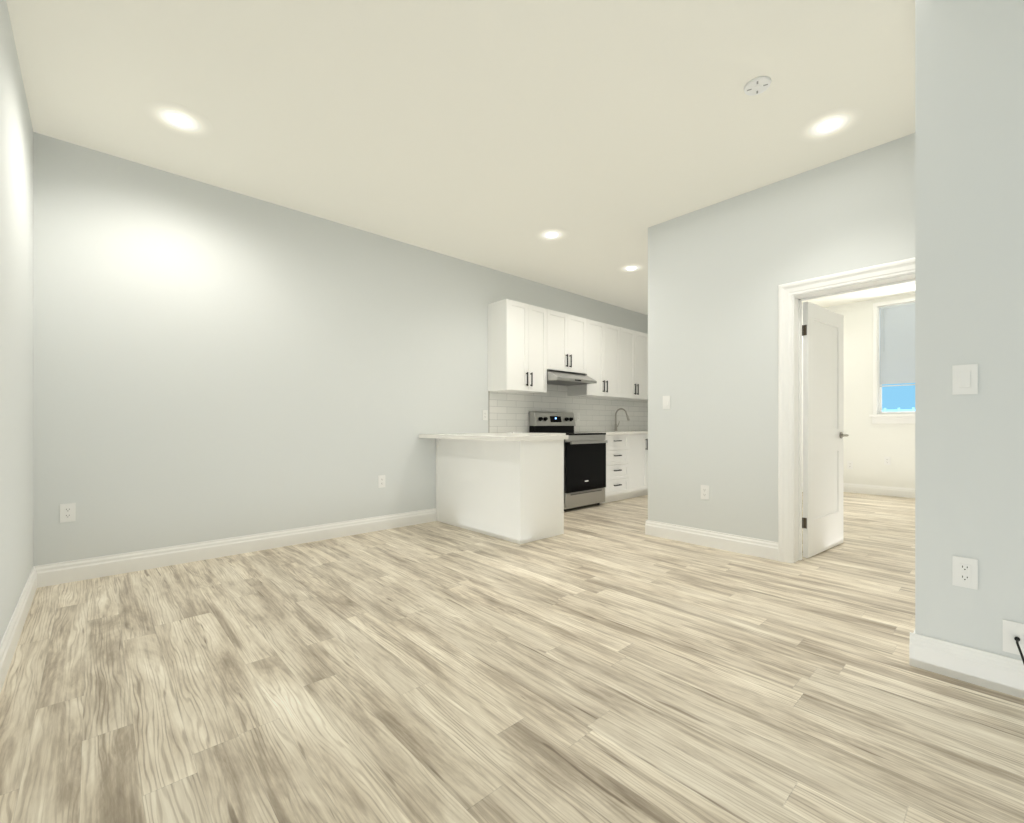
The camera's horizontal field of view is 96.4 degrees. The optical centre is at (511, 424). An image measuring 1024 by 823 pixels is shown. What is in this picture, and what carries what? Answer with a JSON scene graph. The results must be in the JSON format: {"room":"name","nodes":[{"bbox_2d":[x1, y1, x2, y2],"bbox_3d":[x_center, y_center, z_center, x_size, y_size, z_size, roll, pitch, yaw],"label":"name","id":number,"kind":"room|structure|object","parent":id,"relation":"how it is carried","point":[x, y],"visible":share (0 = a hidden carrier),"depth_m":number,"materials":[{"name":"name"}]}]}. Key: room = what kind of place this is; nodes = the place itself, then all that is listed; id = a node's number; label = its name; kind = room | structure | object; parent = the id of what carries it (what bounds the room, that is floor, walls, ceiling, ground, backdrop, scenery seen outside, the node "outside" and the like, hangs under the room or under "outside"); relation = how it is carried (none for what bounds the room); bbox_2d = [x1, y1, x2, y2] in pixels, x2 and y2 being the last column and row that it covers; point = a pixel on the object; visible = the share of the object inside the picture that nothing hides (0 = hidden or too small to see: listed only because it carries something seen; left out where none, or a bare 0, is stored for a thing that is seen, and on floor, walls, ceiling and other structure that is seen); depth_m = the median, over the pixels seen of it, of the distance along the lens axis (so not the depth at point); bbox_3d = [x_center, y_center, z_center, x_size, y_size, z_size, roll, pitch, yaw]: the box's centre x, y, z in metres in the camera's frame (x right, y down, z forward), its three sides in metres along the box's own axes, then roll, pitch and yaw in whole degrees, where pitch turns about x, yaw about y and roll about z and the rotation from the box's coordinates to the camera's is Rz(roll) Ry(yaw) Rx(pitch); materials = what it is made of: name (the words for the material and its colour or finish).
{"room":"empty living room","nodes":[
{"label":"empty living room","id":0,"kind":"room"},
{"bbox_2d":[0,0,36,692],"bbox_3d":[-1.007,-0.405,0.611,0.137,2.850,6.000,0,0,-42],"label":"wall","id":1,"kind":"structure","parent":0,"point":[16,347],"depth_m":2.18,"materials":[{"name":"white paint"}]},
{"bbox_2d":[33,132,647,587],"bbox_3d":[0.186,-0.405,5.832,8.940,2.850,0.137,0,0,-42],"label":"wall","id":2,"kind":"structure","parent":0,"point":[211,362],"depth_m":3.56,"materials":[{"name":"white paint"}]},
{"bbox_2d":[60,503,75,522],"bbox_3d":[-2.874,0.570,2.962,0.072,0.118,0.009,0,0,-42],"label":"outlet","id":3,"kind":"object","parent":2,"relation":"attached to","point":[68,512],"visible":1,"depth_m":2.96,"materials":[{"name":"white plastic"}]},
{"bbox_2d":[378,475,384,487],"bbox_3d":[-1.261,0.550,4.436,0.072,0.118,0.009,0,0,-42],"label":"outlet","id":4,"kind":"object","parent":2,"relation":"attached to","point":[381,481],"visible":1,"depth_m":4.43,"materials":[{"name":"white plastic"}]},
{"bbox_2d":[482,410,487,419],"bbox_3d":[-0.312,-0.110,5.302,0.072,0.118,0.009,0,0,-42],"label":"outlet","id":5,"kind":"object","parent":2,"relation":"attached to","point":[484,414],"visible":1,"depth_m":5.30,"materials":[{"name":"white plastic"}]},
{"bbox_2d":[488,299,551,393],"bbox_3d":[0.093,-0.895,5.448,0.711,1.010,0.332,0,0,-42],"label":"upper cabinet","id":6,"kind":"object","parent":2,"relation":"attached to","point":[529,346],"depth_m":5.27,"materials":[{"name":"white wood"}]},
{"bbox_2d":[489,384,647,432],"bbox_3d":[1.137,-0.301,6.628,3.816,0.798,0.002,0,0,-42],"label":"tile backsplash","id":7,"kind":"structure","parent":2,"relation":"attached to","point":[508,412],"depth_m":6.24,"materials":[{"name":"white tile"}]},
{"bbox_2d":[576,413,579,420],"bbox_3d":[0.927,-0.110,6.429,0.072,0.118,0.009,0,0,-42],"label":"outlet","id":8,"kind":"object","parent":7,"relation":"attached to","point":[577,416],"visible":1,"depth_m":6.42,"materials":[{"name":"white plastic"}]},
{"bbox_2d":[552,310,587,374],"bbox_3d":[0.593,-1.035,5.906,0.763,0.730,0.332,0,0,-42],"label":"upper cabinet","id":9,"kind":"object","parent":2,"relation":"attached to","point":[569,332],"depth_m":5.80,"materials":[{"name":"white wood"}]},
{"bbox_2d":[547,370,596,385],"bbox_3d":[0.653,-0.598,5.840,0.758,0.138,0.491,0,0,-42],"label":"range hood","id":10,"kind":"object","parent":9,"relation":"attached to","point":[561,378],"visible":0.77,"depth_m":5.71,"materials":[{"name":"silver metal"}]},
{"bbox_2d":[568,319,623,398],"bbox_3d":[1.159,-0.895,6.422,0.887,1.010,0.332,0,0,-42],"label":"upper cabinet","id":11,"kind":"object","parent":2,"relation":"attached to","point":[605,341],"depth_m":6.30,"materials":[{"name":"white wood"}]},
{"bbox_2d":[624,328,647,400],"bbox_3d":[1.727,-0.895,6.941,0.889,1.010,0.332,0,0,-42],"label":"upper cabinet","id":12,"kind":"object","parent":2,"relation":"attached to","point":[635,342],"depth_m":6.82,"materials":[{"name":"white wood"}]},
{"bbox_2d":[6,0,914,314],"bbox_3d":[2.244,-1.860,3.579,8.940,0.060,6.240,0,0,-42],"label":"ceiling","id":13,"kind":"structure","parent":0,"point":[498,134],"depth_m":2.60,"materials":[{"name":"beige paint"}]},
{"bbox_2d":[143,100,212,137],"bbox_3d":[-1.998,-1.829,2.752,0.340,0.001,0.340,0,0,-42],"label":"halo","id":14,"kind":"object","parent":13,"relation":"attached to","point":[158,112],"visible":1,"depth_m":2.73,"materials":[{"name":"beige"}]},
{"bbox_2d":[168,114,190,126],"bbox_3d":[-1.998,-1.827,2.752,0.108,0.006,0.108,0,0,-42],"label":"recessed light","id":15,"kind":"object","parent":13,"relation":"in","point":[178,120],"visible":1,"depth_m":2.75,"materials":[{"name":"white"}]},
{"bbox_2d":[546,233,556,237],"bbox_3d":[0.385,-1.827,4.414,0.108,0.006,0.108,0,0,-42],"label":"recessed light","id":16,"kind":"object","parent":13,"relation":"in","point":[551,235],"visible":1,"depth_m":4.42,"materials":[{"name":"white"}]},
{"bbox_2d":[534,227,569,241],"bbox_3d":[0.385,-1.829,4.414,0.340,0.001,0.340,0,0,-42],"label":"halo","id":17,"kind":"object","parent":13,"relation":"attached to","point":[562,233],"visible":1,"depth_m":4.40,"materials":[{"name":"beige"}]},
{"bbox_2d":[617,263,646,272],"bbox_3d":[1.397,-1.829,5.351,0.340,0.001,0.340,0,0,-42],"label":"halo","id":18,"kind":"object","parent":13,"relation":"attached to","point":[638,266],"visible":1,"depth_m":5.33,"materials":[{"name":"beige"}]},
{"bbox_2d":[744,76,770,95],"bbox_3d":[1.322,-1.823,2.467,0.132,0.014,0.132,0,0,-42],"label":"smoke detector","id":19,"kind":"object","parent":13,"relation":"attached to","point":[757,85],"visible":0.94,"depth_m":2.45,"materials":[{"name":"white plastic"}]},
{"bbox_2d":[818,120,839,131],"bbox_3d":[1.939,-1.827,2.800,0.108,0.006,0.108,0,0,-42],"label":"recessed light","id":20,"kind":"object","parent":13,"relation":"in","point":[830,125],"visible":1,"depth_m":2.80,"materials":[{"name":"white"}]},
{"bbox_2d":[796,106,863,142],"bbox_3d":[1.939,-1.829,2.800,0.340,0.001,0.340,0,0,-42],"label":"halo","id":21,"kind":"object","parent":13,"relation":"attached to","point":[849,118],"visible":1,"depth_m":2.78,"materials":[{"name":"beige"}]},
{"bbox_2d":[0,492,1023,822],"bbox_3d":[2.244,1.050,3.579,8.940,0.060,6.240,0,0,-42],"label":"floor","id":22,"kind":"structure","parent":0,"point":[610,662],"depth_m":1.75,"materials":[{"name":"wood"}]},
{"bbox_2d":[419,434,454,525],"bbox_3d":[-0.170,0.558,5.006,1.569,0.921,0.630,0,0,-42],"label":"base cabinet","id":23,"kind":"object","parent":22,"relation":"on","point":[445,443],"depth_m":4.71,"materials":[{"name":"white wood"}]},
{"bbox_2d":[455,432,568,543],"bbox_3d":[0.004,0.558,4.259,0.818,0.921,0.709,0,0,-42],"label":"base cabinet","id":24,"kind":"object","parent":22,"relation":"on","point":[507,486],"depth_m":4.13,"materials":[{"name":"white wood"}]},
{"bbox_2d":[529,411,607,510],"bbox_3d":[0.719,0.427,5.767,0.756,1.185,0.668,0,0,-42],"label":"electric range","id":25,"kind":"object","parent":22,"relation":"on","point":[584,469],"visible":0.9,"depth_m":5.61,"materials":[{"name":"silver metal"}]},
{"bbox_2d":[580,408,647,503],"bbox_3d":[1.870,0.387,6.867,2.411,1.265,0.633,0,0,-42],"label":"base cabinet","id":26,"kind":"object","parent":22,"relation":"on","point":[626,451],"depth_m":6.20,"materials":[{"name":"white wood"}]},
{"bbox_2d":[647,133,914,560],"bbox_3d":[2.044,-0.405,3.525,0.207,2.850,2.130,0,0,-42],"label":"wall","id":27,"kind":"structure","parent":0,"point":[719,273],"depth_m":3.65,"materials":[{"name":"white paint"}]},
{"bbox_2d":[663,396,669,408],"bbox_3d":[1.385,-0.200,4.109,0.014,0.118,0.072,0,0,-42],"label":"light switch","id":28,"kind":"object","parent":27,"relation":"attached to","point":[666,402],"visible":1,"depth_m":4.10,"materials":[{"name":"white plastic"}]},
{"bbox_2d":[802,301,848,557],"bbox_3d":[2.533,0.038,3.713,0.768,1.947,0.158,0,0,-37],"label":"bedroom door","id":29,"kind":"structure","parent":27,"relation":"in","point":[823,436],"depth_m":3.66,"materials":[{"name":"white wood"}]},
{"bbox_2d":[778,258,914,562],"bbox_3d":[2.389,-0.011,3.140,0.217,2.063,0.956,0,0,-42],"label":"door frame","id":30,"kind":"structure","parent":27,"relation":"attached to","point":[787,292],"depth_m":3.38,"materials":[{"name":"white wood"}]},
{"bbox_2d":[802,305,802,482],"bbox_3d":[3.078,-0.405,5.831,4.430,2.850,0.120,0,0,-42],"label":"wall","id":31,"kind":"structure","parent":0,"point":[802,398],"depth_m":6.99,"materials":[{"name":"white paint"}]},
{"bbox_2d":[824,293,914,487],"bbox_3d":[5.891,-0.405,6.124,0.120,2.850,3.240,0,0,-42],"label":"wall","id":32,"kind":"structure","parent":0,"point":[868,446],"depth_m":6.76,"materials":[{"name":"white paint"}]},
{"bbox_2d":[847,461,852,468],"bbox_3d":[5.095,0.610,6.901,0.009,0.118,0.072,0,0,-42],"label":"outlet","id":33,"kind":"object","parent":32,"relation":"attached to","point":[849,464],"visible":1,"depth_m":6.90,"materials":[{"name":"white plastic"}]},
{"bbox_2d":[843,483,914,497],"bbox_3d":[5.841,0.953,6.078,0.017,0.135,3.180,0,0,-42],"label":"baseboard","id":34,"kind":"structure","parent":32,"relation":"attached to","point":[881,490],"depth_m":6.63,"materials":[{"name":"white wood"}]},
{"bbox_2d":[884,457,890,464],"bbox_3d":[5.392,0.520,6.576,0.009,0.118,0.072,0,0,-42],"label":"outlet","id":35,"kind":"object","parent":32,"relation":"attached to","point":[887,460],"visible":1,"depth_m":6.57,"materials":[{"name":"white plastic"}]},
{"bbox_2d":[869,297,914,423],"bbox_3d":[5.656,-0.893,6.330,0.190,1.757,1.114,0,0,-42],"label":"bedroom window","id":36,"kind":"structure","parent":32,"relation":"in","point":[897,344],"depth_m":6.55,"materials":[{"name":"white"}]},
{"bbox_2d":[915,0,1023,659],"bbox_3d":[2.519,-0.405,1.142,0.120,2.850,2.270,0,0,-42],"label":"wall","id":37,"kind":"structure","parent":0,"point":[969,234],"depth_m":1.82,"materials":[{"name":"white paint"}]},
{"bbox_2d":[952,556,977,589],"bbox_3d":[1.807,0.590,1.826,0.009,0.118,0.072,0,0,-42],"label":"outlet","id":38,"kind":"object","parent":37,"relation":"attached to","point":[964,572],"visible":1,"depth_m":1.82,"materials":[{"name":"white plastic"}]},
{"bbox_2d":[952,364,977,394],"bbox_3d":[1.805,-0.180,1.824,0.014,0.118,0.072,0,0,-42],"label":"light switch","id":39,"kind":"object","parent":37,"relation":"attached to","point":[964,379],"visible":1,"depth_m":1.82,"materials":[{"name":"white plastic"}]},
{"bbox_2d":[909,630,1023,698],"bbox_3d":[2.422,0.953,1.146,0.017,0.135,2.167,0,0,-42],"label":"baseboard","id":40,"kind":"structure","parent":37,"relation":"attached to","point":[997,672],"depth_m":1.80,"materials":[{"name":"white wood"}]},
{"bbox_2d":[1003,619,1023,655],"bbox_3d":[1.899,0.805,1.721,0.014,0.120,0.075,0,0,-42],"label":"outlet plate","id":41,"kind":"object","parent":37,"relation":"attached to","point":[1013,631],"visible":0.96,"depth_m":1.73,"materials":[{"name":"white plastic"}]},
{"bbox_2d":[1016,639,1023,663],"bbox_3d":[2.002,0.910,1.410,0.254,0.217,0.604,0,0,-42],"label":"cord","id":42,"kind":"object","parent":41,"relation":"attached to","point":[1019,648],"visible":0.98,"depth_m":1.68,"materials":[{"name":"black plastic"}]}
]}

